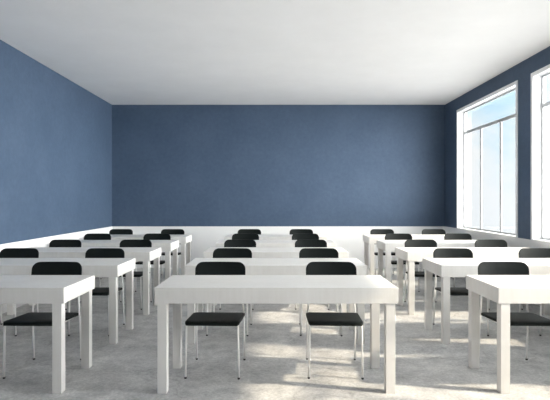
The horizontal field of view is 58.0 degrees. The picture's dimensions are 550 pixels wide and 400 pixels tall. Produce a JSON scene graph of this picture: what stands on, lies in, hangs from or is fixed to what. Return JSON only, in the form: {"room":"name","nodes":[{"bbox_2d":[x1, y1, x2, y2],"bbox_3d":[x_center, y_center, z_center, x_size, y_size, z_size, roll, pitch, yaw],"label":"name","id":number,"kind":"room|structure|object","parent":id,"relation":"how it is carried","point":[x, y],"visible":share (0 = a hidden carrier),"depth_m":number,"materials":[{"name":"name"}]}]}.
{"room":"classroom","nodes":[
{"label":"classroom","id":0,"kind":"room"},
{"bbox_2d":[0,40,111,243],"bbox_3d":[-3.386,-0.275,3.400,0.200,3.290,13.600,0,0,0],"label":"wall","id":1,"kind":"structure","parent":0,"point":[56,134],"depth_m":7.20,"materials":[{"name":"blue paint"}]},
{"bbox_2d":[0,226,111,313],"bbox_3d":[-3.283,0.951,3.400,0.006,0.838,13.200,0,0,0],"label":"dado","id":2,"kind":"object","parent":1,"relation":"attached to","point":[39,242],"visible":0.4,"depth_m":7.06,"materials":[{"name":"white paint"}]},
{"bbox_2d":[0,0,549,104],"bbox_3d":[0.056,-2.020,3.400,7.083,0.200,13.600,0,0,0],"label":"ceiling","id":3,"kind":"structure","parent":0,"point":[122,52],"depth_m":6.12,"materials":[{"name":"white paint"}]},
{"bbox_2d":[0,268,549,399],"bbox_3d":[0.056,1.445,3.400,7.083,0.150,13.600,0,0,0],"label":"floor","id":4,"kind":"structure","parent":0,"point":[275,366],"depth_m":4.34,"materials":[{"name":"grey concrete"}]},
{"bbox_2d":[0,248,38,335],"bbox_3d":[-2.810,0.952,5.228,0.436,0.839,0.512,0,0,1],"label":"chair","id":5,"kind":"object","parent":4,"relation":"on","point":[7,252],"visible":0.34,"depth_m":5.45,"materials":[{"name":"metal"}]},
{"bbox_2d":[3,262,81,378],"bbox_3d":[-1.869,0.952,4.028,0.436,0.839,0.512,0,0,1],"label":"chair","id":6,"kind":"object","parent":4,"relation":"on","point":[33,318],"visible":0.52,"depth_m":4.22,"materials":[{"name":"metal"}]},
{"bbox_2d":[0,275,94,393],"bbox_3d":[-2.350,0.995,3.800,1.720,0.750,0.600,0,0,0],"label":"desk","id":7,"kind":"object","parent":4,"relation":"on","point":[56,290],"visible":1,"depth_m":3.56,"materials":[{"name":"white wood"}]},
{"bbox_2d":[49,239,81,309],"bbox_3d":[-2.810,0.952,6.428,0.436,0.839,0.512,0,0,1],"label":"chair","id":8,"kind":"object","parent":4,"relation":"on","point":[62,242],"visible":0.24,"depth_m":6.66,"materials":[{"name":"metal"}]},
{"bbox_2d":[0,258,134,343],"bbox_3d":[-2.350,0.995,5.000,1.720,0.750,0.600,0,0,0],"label":"desk","id":9,"kind":"object","parent":4,"relation":"on","point":[112,268],"visible":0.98,"depth_m":4.77,"materials":[{"name":"white wood"}]},
{"bbox_2d":[7,247,160,314],"bbox_3d":[-2.350,0.995,6.200,1.720,0.750,0.600,0,0,0],"label":"desk","id":10,"kind":"object","parent":4,"relation":"on","point":[145,255],"visible":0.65,"depth_m":5.92,"materials":[{"name":"white wood"}]},
{"bbox_2d":[68,248,124,335],"bbox_3d":[-1.869,0.952,5.228,0.436,0.839,0.512,0,0,1],"label":"chair","id":11,"kind":"object","parent":4,"relation":"on","point":[92,252],"visible":0.48,"depth_m":5.44,"materials":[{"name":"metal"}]},
{"bbox_2d":[84,233,110,286],"bbox_3d":[-2.810,0.952,7.628,0.436,0.839,0.512,0,0,1],"label":"chair","id":12,"kind":"object","parent":4,"relation":"on","point":[93,236],"visible":0.19,"depth_m":7.86,"materials":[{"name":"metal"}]},
{"bbox_2d":[100,229,132,278],"bbox_3d":[-2.810,0.952,8.828,0.436,0.839,0.512,0,0,1],"label":"chair","id":13,"kind":"object","parent":4,"relation":"on","point":[112,231],"visible":0.25,"depth_m":9.05,"materials":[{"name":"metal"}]},
{"bbox_2d":[80,240,178,279],"bbox_3d":[-2.350,0.995,7.400,1.720,0.750,0.600,0,0,0],"label":"desk","id":14,"kind":"object","parent":4,"relation":"on","point":[167,246],"visible":0.27,"depth_m":7.14,"materials":[{"name":"white wood"}]},
{"bbox_2d":[108,239,151,309],"bbox_3d":[-1.869,0.952,6.428,0.436,0.839,0.512,0,0,1],"label":"chair","id":15,"kind":"object","parent":4,"relation":"on","point":[132,242],"visible":0.46,"depth_m":6.64,"materials":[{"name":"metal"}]},
{"bbox_2d":[83,235,191,274],"bbox_3d":[-2.350,0.995,8.600,1.720,0.750,0.600,0,0,0],"label":"desk","id":16,"kind":"object","parent":4,"relation":"on","point":[183,239],"visible":0.32,"depth_m":8.30,"materials":[{"name":"white wood"}]},
{"bbox_2d":[135,233,170,291],"bbox_3d":[-1.869,0.952,7.628,0.436,0.839,0.512,0,0,1],"label":"chair","id":17,"kind":"object","parent":4,"relation":"on","point":[152,236],"visible":0.37,"depth_m":7.85,"materials":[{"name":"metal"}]},
{"bbox_2d":[161,229,184,274],"bbox_3d":[-1.869,0.952,8.828,0.436,0.839,0.512,0,0,1],"label":"chair","id":18,"kind":"object","parent":4,"relation":"on","point":[164,231],"visible":0.41,"depth_m":9.05,"materials":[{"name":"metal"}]},
{"bbox_2d":[184,262,245,379],"bbox_3d":[-0.474,0.952,4.028,0.436,0.839,0.512,0,0,2],"label":"chair","id":19,"kind":"object","parent":4,"relation":"on","point":[196,319],"visible":0.66,"depth_m":4.14,"materials":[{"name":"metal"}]},
{"bbox_2d":[206,248,251,335],"bbox_3d":[-0.474,0.952,5.228,0.436,0.839,0.512,0,0,2],"label":"chair","id":20,"kind":"object","parent":4,"relation":"on","point":[219,252],"visible":0.31,"depth_m":5.45,"materials":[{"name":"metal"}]},
{"bbox_2d":[219,239,255,309],"bbox_3d":[-0.474,0.952,6.428,0.436,0.839,0.512,0,0,2],"label":"chair","id":21,"kind":"object","parent":4,"relation":"on","point":[235,242],"visible":0.23,"depth_m":6.66,"materials":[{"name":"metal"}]},
{"bbox_2d":[232,233,258,239],"bbox_3d":[-0.474,0.952,7.628,0.436,0.839,0.512,0,0,2],"label":"chair","id":22,"kind":"object","parent":4,"relation":"on","point":[246,236],"visible":0.21,"depth_m":7.86,"materials":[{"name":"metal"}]},
{"bbox_2d":[238,229,260,234],"bbox_3d":[-0.474,0.952,8.828,0.436,0.839,0.512,0,0,2],"label":"chair","id":23,"kind":"object","parent":4,"relation":"on","point":[252,231],"visible":0.23,"depth_m":9.06,"materials":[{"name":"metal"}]},
{"bbox_2d":[224,235,326,239],"bbox_3d":[0.009,0.995,8.600,1.720,0.750,0.600,0,0,0],"label":"desk","id":24,"kind":"object","parent":4,"relation":"on","point":[227,237],"visible":0.09,"depth_m":8.30,"materials":[{"name":"white wood"}]},
{"bbox_2d":[185,258,366,343],"bbox_3d":[0.009,0.995,5.000,1.720,0.750,0.600,0,0,0],"label":"desk","id":25,"kind":"object","parent":4,"relation":"on","point":[253,266],"visible":0.35,"depth_m":4.71,"materials":[{"name":"white wood"}]},
{"bbox_2d":[204,247,347,311],"bbox_3d":[0.009,0.995,6.200,1.720,0.750,0.600,0,0,0],"label":"desk","id":26,"kind":"object","parent":4,"relation":"on","point":[257,252],"visible":0.34,"depth_m":5.91,"materials":[{"name":"white wood"}]},
{"bbox_2d":[216,240,335,246],"bbox_3d":[0.009,0.995,7.400,1.720,0.750,0.600,0,0,0],"label":"desk","id":27,"kind":"object","parent":4,"relation":"on","point":[259,243],"visible":0.12,"depth_m":7.10,"materials":[{"name":"white wood"}]},
{"bbox_2d":[155,275,397,393],"bbox_3d":[0.009,0.995,3.800,1.720,0.750,0.600,0,0,0],"label":"desk","id":28,"kind":"object","parent":4,"relation":"on","point":[177,290],"visible":1,"depth_m":3.50,"materials":[{"name":"white wood"}]},
{"bbox_2d":[290,229,312,234],"bbox_3d":[0.473,0.952,8.828,0.436,0.839,0.512,0,0,2],"label":"chair","id":29,"kind":"object","parent":4,"relation":"on","point":[292,231],"visible":0.19,"depth_m":9.06,"materials":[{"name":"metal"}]},
{"bbox_2d":[292,233,318,239],"bbox_3d":[0.473,0.952,7.628,0.436,0.839,0.512,0,0,2],"label":"chair","id":30,"kind":"object","parent":4,"relation":"on","point":[299,236],"visible":0.25,"depth_m":7.86,"materials":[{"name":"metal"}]},
{"bbox_2d":[295,239,328,309],"bbox_3d":[0.473,0.952,6.428,0.436,0.839,0.512,0,0,2],"label":"chair","id":31,"kind":"object","parent":4,"relation":"on","point":[305,242],"visible":0.24,"depth_m":6.66,"materials":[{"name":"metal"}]},
{"bbox_2d":[299,248,341,335],"bbox_3d":[0.473,0.952,5.228,0.436,0.839,0.512,0,0,2],"label":"chair","id":32,"kind":"object","parent":4,"relation":"on","point":[305,252],"visible":0.27,"depth_m":5.45,"materials":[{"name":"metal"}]},
{"bbox_2d":[306,262,363,379],"bbox_3d":[0.473,0.952,4.028,0.436,0.839,0.512,0,0,2],"label":"chair","id":33,"kind":"object","parent":4,"relation":"on","point":[313,268],"visible":0.73,"depth_m":4.14,"materials":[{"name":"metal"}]},
{"bbox_2d":[370,229,394,274],"bbox_3d":[1.947,0.952,8.828,0.436,0.839,0.512,0,0,1],"label":"chair","id":34,"kind":"object","parent":4,"relation":"on","point":[373,231],"visible":0.41,"depth_m":9.05,"materials":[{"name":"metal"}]},
{"bbox_2d":[385,233,419,291],"bbox_3d":[1.947,0.952,7.628,0.436,0.839,0.512,0,0,1],"label":"chair","id":35,"kind":"object","parent":4,"relation":"on","point":[393,236],"visible":0.45,"depth_m":7.85,"materials":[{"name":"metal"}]},
{"bbox_2d":[363,235,465,280],"bbox_3d":[2.437,0.995,8.600,1.720,0.750,0.600,0,0,0],"label":"desk","id":36,"kind":"object","parent":4,"relation":"on","point":[371,239],"visible":0.4,"depth_m":8.30,"materials":[{"name":"white wood"}]},
{"bbox_2d":[404,239,439,301],"bbox_3d":[1.947,0.952,6.428,0.436,0.839,0.512,0,0,1],"label":"chair","id":37,"kind":"object","parent":4,"relation":"on","point":[416,242],"visible":0.43,"depth_m":6.65,"materials":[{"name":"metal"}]},
{"bbox_2d":[377,240,475,282],"bbox_3d":[2.437,0.995,7.400,1.720,0.750,0.600,0,0,0],"label":"desk","id":38,"kind":"object","parent":4,"relation":"on","point":[387,246],"visible":0.28,"depth_m":7.11,"materials":[{"name":"white wood"}]},
{"bbox_2d":[422,229,453,278],"bbox_3d":[2.887,0.952,8.828,0.436,0.839,0.512,0,0,1],"label":"chair","id":39,"kind":"object","parent":4,"relation":"on","point":[424,231],"visible":0.18,"depth_m":9.05,"materials":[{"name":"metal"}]},
{"bbox_2d":[444,233,471,286],"bbox_3d":[2.887,0.952,7.628,0.436,0.839,0.512,0,0,1],"label":"chair","id":40,"kind":"object","parent":4,"relation":"on","point":[452,236],"visible":0.24,"depth_m":7.86,"materials":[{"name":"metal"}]},
{"bbox_2d":[433,248,488,335],"bbox_3d":[1.947,0.952,5.228,0.436,0.839,0.512,0,0,1],"label":"chair","id":41,"kind":"object","parent":4,"relation":"on","point":[439,252],"visible":0.4,"depth_m":5.44,"materials":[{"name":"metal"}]},
{"bbox_2d":[395,247,549,314],"bbox_3d":[2.437,0.995,6.200,1.720,0.750,0.600,0,0,0],"label":"desk","id":42,"kind":"object","parent":4,"relation":"on","point":[412,255],"visible":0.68,"depth_m":5.93,"materials":[{"name":"white wood"}]},
{"bbox_2d":[423,258,549,343],"bbox_3d":[2.437,0.995,5.000,1.720,0.750,0.600,0,0,0],"label":"desk","id":43,"kind":"object","parent":4,"relation":"on","point":[446,268],"visible":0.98,"depth_m":4.77,"materials":[{"name":"white wood"}]},
{"bbox_2d":[475,239,522,309],"bbox_3d":[2.887,0.952,6.428,0.436,0.839,0.512,0,0,1],"label":"chair","id":44,"kind":"object","parent":4,"relation":"on","point":[486,242],"visible":0.26,"depth_m":6.65,"materials":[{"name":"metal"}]},
{"bbox_2d":[466,275,549,393],"bbox_3d":[2.437,0.995,3.800,1.720,0.750,0.600,0,0,0],"label":"desk","id":45,"kind":"object","parent":4,"relation":"on","point":[505,290],"visible":1,"depth_m":3.60,"materials":[{"name":"white wood"}]},
{"bbox_2d":[478,262,549,359],"bbox_3d":[1.947,0.952,4.028,0.436,0.839,0.512,0,0,1],"label":"chair","id":46,"kind":"object","parent":4,"relation":"on","point":[527,319],"visible":0.58,"depth_m":4.23,"materials":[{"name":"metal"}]},
{"bbox_2d":[519,248,549,335],"bbox_3d":[2.887,0.952,5.228,0.436,0.839,0.512,0,0,1],"label":"chair","id":47,"kind":"object","parent":4,"relation":"on","point":[524,252],"visible":0.32,"depth_m":5.46,"materials":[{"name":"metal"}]},
{"bbox_2d":[112,105,444,225],"bbox_3d":[0.070,-0.275,10.100,6.713,3.290,0.200,0,0,0],"label":"wall","id":48,"kind":"structure","parent":0,"point":[173,165],"depth_m":10.00,"materials":[{"name":"blue paint"}]},
{"bbox_2d":[112,226,444,267],"bbox_3d":[0.070,0.951,9.997,6.701,0.838,0.006,0,0,0],"label":"dado","id":49,"kind":"object","parent":48,"relation":"attached to","point":[349,238],"visible":0.36,"depth_m":9.99,"materials":[{"name":"white paint"}]},
{"bbox_2d":[445,46,549,239],"bbox_3d":[3.512,-0.275,3.400,0.170,3.290,13.600,0,0,0],"label":"wall","id":50,"kind":"structure","parent":0,"point":[521,72],"depth_m":6.95,"materials":[{"name":"blue paint"}]},
{"bbox_2d":[456,80,517,237],"bbox_3d":[3.521,-0.579,8.168,0.212,2.222,2.345,0,0,0],"label":"window","id":51,"kind":"structure","parent":50,"relation":"in","point":[461,114],"depth_m":8.56,"materials":[{"name":"white paint"}]},
{"bbox_2d":[445,226,549,305],"bbox_3d":[3.424,0.951,3.400,0.006,0.838,13.200,0,0,0],"label":"dado","id":52,"kind":"object","parent":50,"relation":"attached to","point":[511,241],"visible":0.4,"depth_m":7.33,"materials":[{"name":"white paint"}]},
{"bbox_2d":[531,64,549,242],"bbox_3d":[3.521,-0.579,5.454,0.212,2.222,2.347,0,0,0],"label":"window","id":53,"kind":"structure","parent":50,"relation":"in","point":[539,104],"depth_m":6.59,"materials":[{"name":"white paint"}]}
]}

